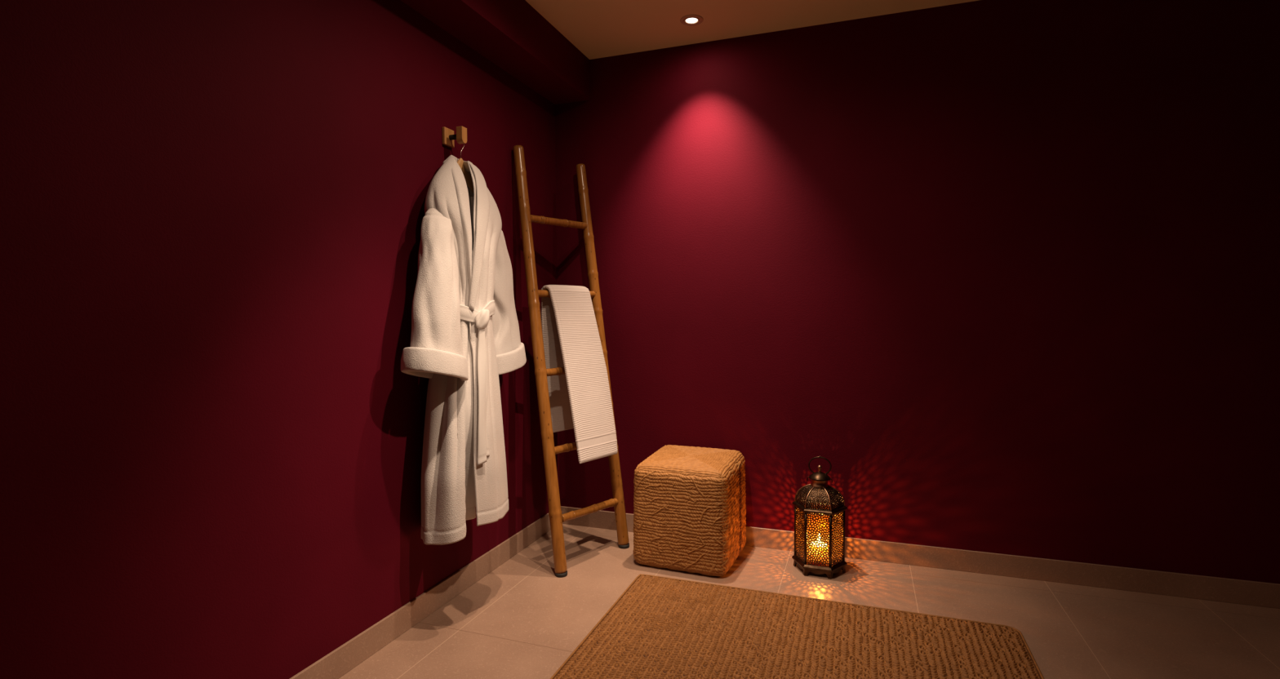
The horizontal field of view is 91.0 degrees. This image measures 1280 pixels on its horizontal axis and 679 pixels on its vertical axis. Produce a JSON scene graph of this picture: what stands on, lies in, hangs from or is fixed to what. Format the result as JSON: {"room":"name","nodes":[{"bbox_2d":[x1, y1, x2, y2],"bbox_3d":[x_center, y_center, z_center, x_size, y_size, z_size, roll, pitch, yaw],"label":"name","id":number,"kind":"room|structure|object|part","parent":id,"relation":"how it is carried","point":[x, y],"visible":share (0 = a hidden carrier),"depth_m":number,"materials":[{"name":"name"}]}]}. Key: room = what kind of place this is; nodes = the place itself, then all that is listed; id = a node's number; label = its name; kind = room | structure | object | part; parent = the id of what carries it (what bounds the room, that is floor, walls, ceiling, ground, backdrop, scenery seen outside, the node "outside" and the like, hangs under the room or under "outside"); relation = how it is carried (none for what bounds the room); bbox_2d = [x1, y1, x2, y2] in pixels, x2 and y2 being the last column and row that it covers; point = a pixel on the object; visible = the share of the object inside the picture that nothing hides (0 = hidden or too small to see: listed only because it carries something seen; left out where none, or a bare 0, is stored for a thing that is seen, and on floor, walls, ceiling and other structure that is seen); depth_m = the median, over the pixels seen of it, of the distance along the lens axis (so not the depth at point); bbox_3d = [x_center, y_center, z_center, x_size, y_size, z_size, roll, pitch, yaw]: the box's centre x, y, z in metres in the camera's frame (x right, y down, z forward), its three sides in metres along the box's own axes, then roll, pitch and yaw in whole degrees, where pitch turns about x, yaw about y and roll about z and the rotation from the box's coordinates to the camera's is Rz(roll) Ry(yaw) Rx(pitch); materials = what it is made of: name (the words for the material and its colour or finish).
{"room":"spa room","nodes":[
{"label":"spa room","id":0,"kind":"room"},
{"bbox_2d":[0,0,559,678],"bbox_3d":[-1.222,-0.139,1.397,0.120,2.473,4.540,1,3,19],"label":"wall","id":1,"kind":"structure","parent":0,"point":[212,211],"depth_m":1.63,"materials":[{"name":"red paint"}]},
{"bbox_2d":[289,513,551,678],"bbox_3d":[-1.155,1.050,1.425,0.010,0.094,4.300,1,3,19],"label":"baseboard","id":2,"kind":"structure","parent":1,"relation":"attached to","point":[348,655],"depth_m":2.33,"materials":[{"name":"beige tile"}]},
{"bbox_2d":[441,125,466,147],"bbox_3d":[-0.724,-0.799,2.476,0.088,0.068,0.062,1,3,19],"label":"wall hook","id":3,"kind":"object","parent":1,"relation":"attached to","point":[448,136],"visible":1,"depth_m":2.46,"materials":[{"name":"brown wood"}]},
{"bbox_3d":[-0.759,-0.800,2.489,0.014,0.068,0.062,1,3,19],"label":"plate","id":4,"kind":"part","parent":3,"relation":"part of","materials":[{"name":"brown wood"}]},
{"bbox_3d":[-0.730,-0.800,2.483,0.052,0.020,0.020,1,3,19],"label":"stem","id":5,"kind":"part","parent":3,"relation":"part of","materials":[{"name":"black metal"}]},
{"bbox_2d":[457,143,473,192],"bbox_3d":[-0.701,-0.681,2.485,0.030,0.263,0.284,1,3,19],"label":"clothes hanger","id":6,"kind":"object","parent":3,"relation":"hanging from","point":[468,177],"visible":0.35,"depth_m":2.51,"materials":[{"name":"brown wood"}]},
{"bbox_2d":[400,155,526,545],"bbox_3d":[-0.643,-0.002,2.442,0.260,1.432,0.774,1,3,19],"label":"bathrobe","id":7,"kind":"object","parent":6,"relation":"hanging from","point":[465,333],"visible":1,"depth_m":2.29,"materials":[{"name":"white fabric"}]},
{"bbox_2d":[400,0,590,104],"bbox_3d":[-1.076,-1.269,1.295,0.203,0.208,4.300,1,3,19],"label":"beam","id":8,"kind":"structure","parent":1,"relation":"attached to","point":[513,35],"depth_m":2.70,"materials":[{"name":"red paint"}]},
{"bbox_2d":[525,0,979,59],"bbox_3d":[0.524,-1.407,0.723,3.840,0.100,4.540,1,3,19],"label":"ceiling","id":9,"kind":"structure","parent":0,"point":[598,28],"depth_m":2.81,"materials":[{"name":"beige paint"}]},
{"bbox_2d":[680,14,702,26],"bbox_3d":[0.234,-1.443,2.842,0.104,0.006,0.104,1,3,19],"label":"recessed light","id":10,"kind":"object","parent":9,"relation":"in","point":[689,20],"visible":1,"depth_m":2.83,"materials":[{"name":"white"}]},
{"bbox_2d":[338,524,1279,678],"bbox_3d":[0.538,1.163,0.831,3.840,0.100,4.540,1,3,19],"label":"floor","id":11,"kind":"structure","parent":0,"point":[521,620],"depth_m":2.39,"materials":[{"name":"beige tile"}]},
{"bbox_2d":[512,145,629,577],"bbox_3d":[-0.327,0.058,3.012,0.381,1.933,0.533,2,3,39],"label":"ladder","id":12,"kind":"object","parent":11,"relation":"on","point":[557,518],"visible":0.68,"depth_m":2.89,"materials":[{"name":"brown wood"}]},
{"bbox_3d":[-0.459,0.061,2.852,0.060,1.923,0.385,-2,3,-40],"label":"rail","id":13,"kind":"part","parent":12,"relation":"part of","materials":[{"name":"brown wood"}]},
{"bbox_2d":[540,284,617,463],"bbox_3d":[-0.284,0.142,2.977,0.316,0.804,0.295,2,3,42],"label":"towel","id":14,"kind":"object","parent":12,"relation":"hanging from","point":[580,399],"visible":0.88,"depth_m":2.97,"materials":[{"name":"white fabric"}]},
{"bbox_3d":[-0.194,0.051,3.179,0.059,1.913,0.382,-2,3,-41],"label":"rail","id":15,"kind":"part","parent":12,"relation":"part of","materials":[{"name":"brown wood"}]},
{"bbox_2d":[632,444,746,576],"bbox_3d":[0.241,0.781,2.962,0.455,0.486,0.431,1,3,23],"label":"pouf","id":16,"kind":"object","parent":11,"relation":"on","point":[690,505],"visible":1,"depth_m":2.78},
{"bbox_2d":[550,573,1044,678],"bbox_3d":[0.525,1.057,2.068,1.458,0.008,0.958,1,3,19],"label":"rug","id":17,"kind":"object","parent":11,"relation":"on","point":[659,628],"visible":1,"depth_m":2.18,"materials":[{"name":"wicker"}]},
{"bbox_2d":[791,455,847,579],"bbox_3d":[0.801,0.773,2.806,0.207,0.511,0.238,-1,2,-10],"label":"lantern","id":18,"kind":"object","parent":11,"relation":"on","point":[830,502],"visible":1,"depth_m":2.74,"materials":[{"name":"brown metal"}]},
{"bbox_3d":[0.704,0.866,2.845,0.012,0.227,0.012,1,3,19],"label":"post","id":19,"kind":"part","parent":18,"relation":"part of","materials":[{"name":"brown metal"}]},
{"bbox_3d":[0.713,0.868,2.794,0.002,0.225,0.096,-1,2,-10],"label":"fretwork panel","id":20,"kind":"part","parent":18,"relation":"part of","materials":[{"name":"brown metal"}]},
{"bbox_3d":[0.743,0.864,2.878,0.096,0.225,0.002,-2,3,-40],"label":"fretwork panel","id":21,"kind":"part","parent":18,"relation":"part of","materials":[{"name":"brown metal"}]},
{"bbox_3d":[0.741,0.692,2.792,0.063,0.085,0.105,-1,2,-10],"label":"dome panel","id":22,"kind":"part","parent":18,"relation":"part of","materials":[{"name":"brown metal"}]},
{"bbox_3d":[0.723,0.870,2.743,0.012,0.227,0.012,1,3,19],"label":"post","id":23,"kind":"part","parent":18,"relation":"part of","materials":[{"name":"brown metal"}]},
{"bbox_3d":[0.782,0.863,2.912,0.012,0.227,0.012,1,3,19],"label":"post","id":24,"kind":"part","parent":18,"relation":"part of","materials":[{"name":"brown metal"}]},
{"bbox_3d":[0.771,0.870,2.726,0.096,0.225,0.002,1,3,19],"label":"fretwork panel","id":25,"kind":"part","parent":18,"relation":"part of","materials":[{"name":"brown metal"}]},
{"bbox_3d":[0.780,0.693,2.746,0.106,0.085,0.063,1,3,19],"label":"dome panel","id":26,"kind":"part","parent":18,"relation":"part of","materials":[{"name":"brown metal"}]},
{"bbox_2d":[810,541,827,560],"bbox_3d":[0.801,0.920,2.812,0.075,0.116,0.075,1,3,19],"label":"candle","id":27,"kind":"object","parent":18,"relation":"on","point":[815,541],"visible":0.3,"depth_m":2.79,"materials":[{"name":"beige wax"}]},
{"bbox_3d":[0.831,0.863,2.894,0.096,0.225,0.002,1,3,19],"label":"fretwork panel","id":28,"kind":"part","parent":18,"relation":"part of","materials":[{"name":"brown metal"}]},
{"bbox_3d":[0.802,0.561,2.803,0.100,0.081,0.008,1,3,19],"label":"carry handle","id":29,"kind":"part","parent":18,"relation":"part of","materials":[{"name":"brown metal"}]},
{"bbox_3d":[0.820,0.871,2.708,0.012,0.227,0.012,1,3,19],"label":"post","id":30,"kind":"part","parent":18,"relation":"part of","materials":[{"name":"brown metal"}]},
{"bbox_3d":[0.839,0.693,2.757,0.106,0.085,0.063,-2,3,-40],"label":"dome panel","id":31,"kind":"part","parent":18,"relation":"part of","materials":[{"name":"brown metal"}]},
{"bbox_3d":[0.859,0.869,2.742,0.096,0.225,0.002,-2,3,-40],"label":"fretwork panel","id":32,"kind":"part","parent":18,"relation":"part of","materials":[{"name":"brown metal"}]},
{"bbox_3d":[0.889,0.866,2.826,0.002,0.225,0.096,-1,2,-10],"label":"fretwork panel","id":33,"kind":"part","parent":18,"relation":"part of","materials":[{"name":"brown metal"}]},
{"bbox_3d":[0.899,0.868,2.776,0.012,0.227,0.012,1,3,19],"label":"post","id":34,"kind":"part","parent":18,"relation":"part of","materials":[{"name":"brown metal"}]},
{"bbox_2d":[555,0,1279,584],"bbox_3d":[1.268,-0.214,2.858,3.600,2.473,0.120,1,3,19],"label":"wall","id":35,"kind":"structure","parent":0,"point":[1010,268],"depth_m":2.74,"materials":[{"name":"red paint"}]},
{"bbox_2d":[560,506,1279,608],"bbox_3d":[1.257,0.977,2.846,3.590,0.094,0.010,1,3,19],"label":"baseboard","id":36,"kind":"structure","parent":35,"relation":"attached to","point":[1248,593],"depth_m":2.69,"materials":[{"name":"beige tile"}]}
]}

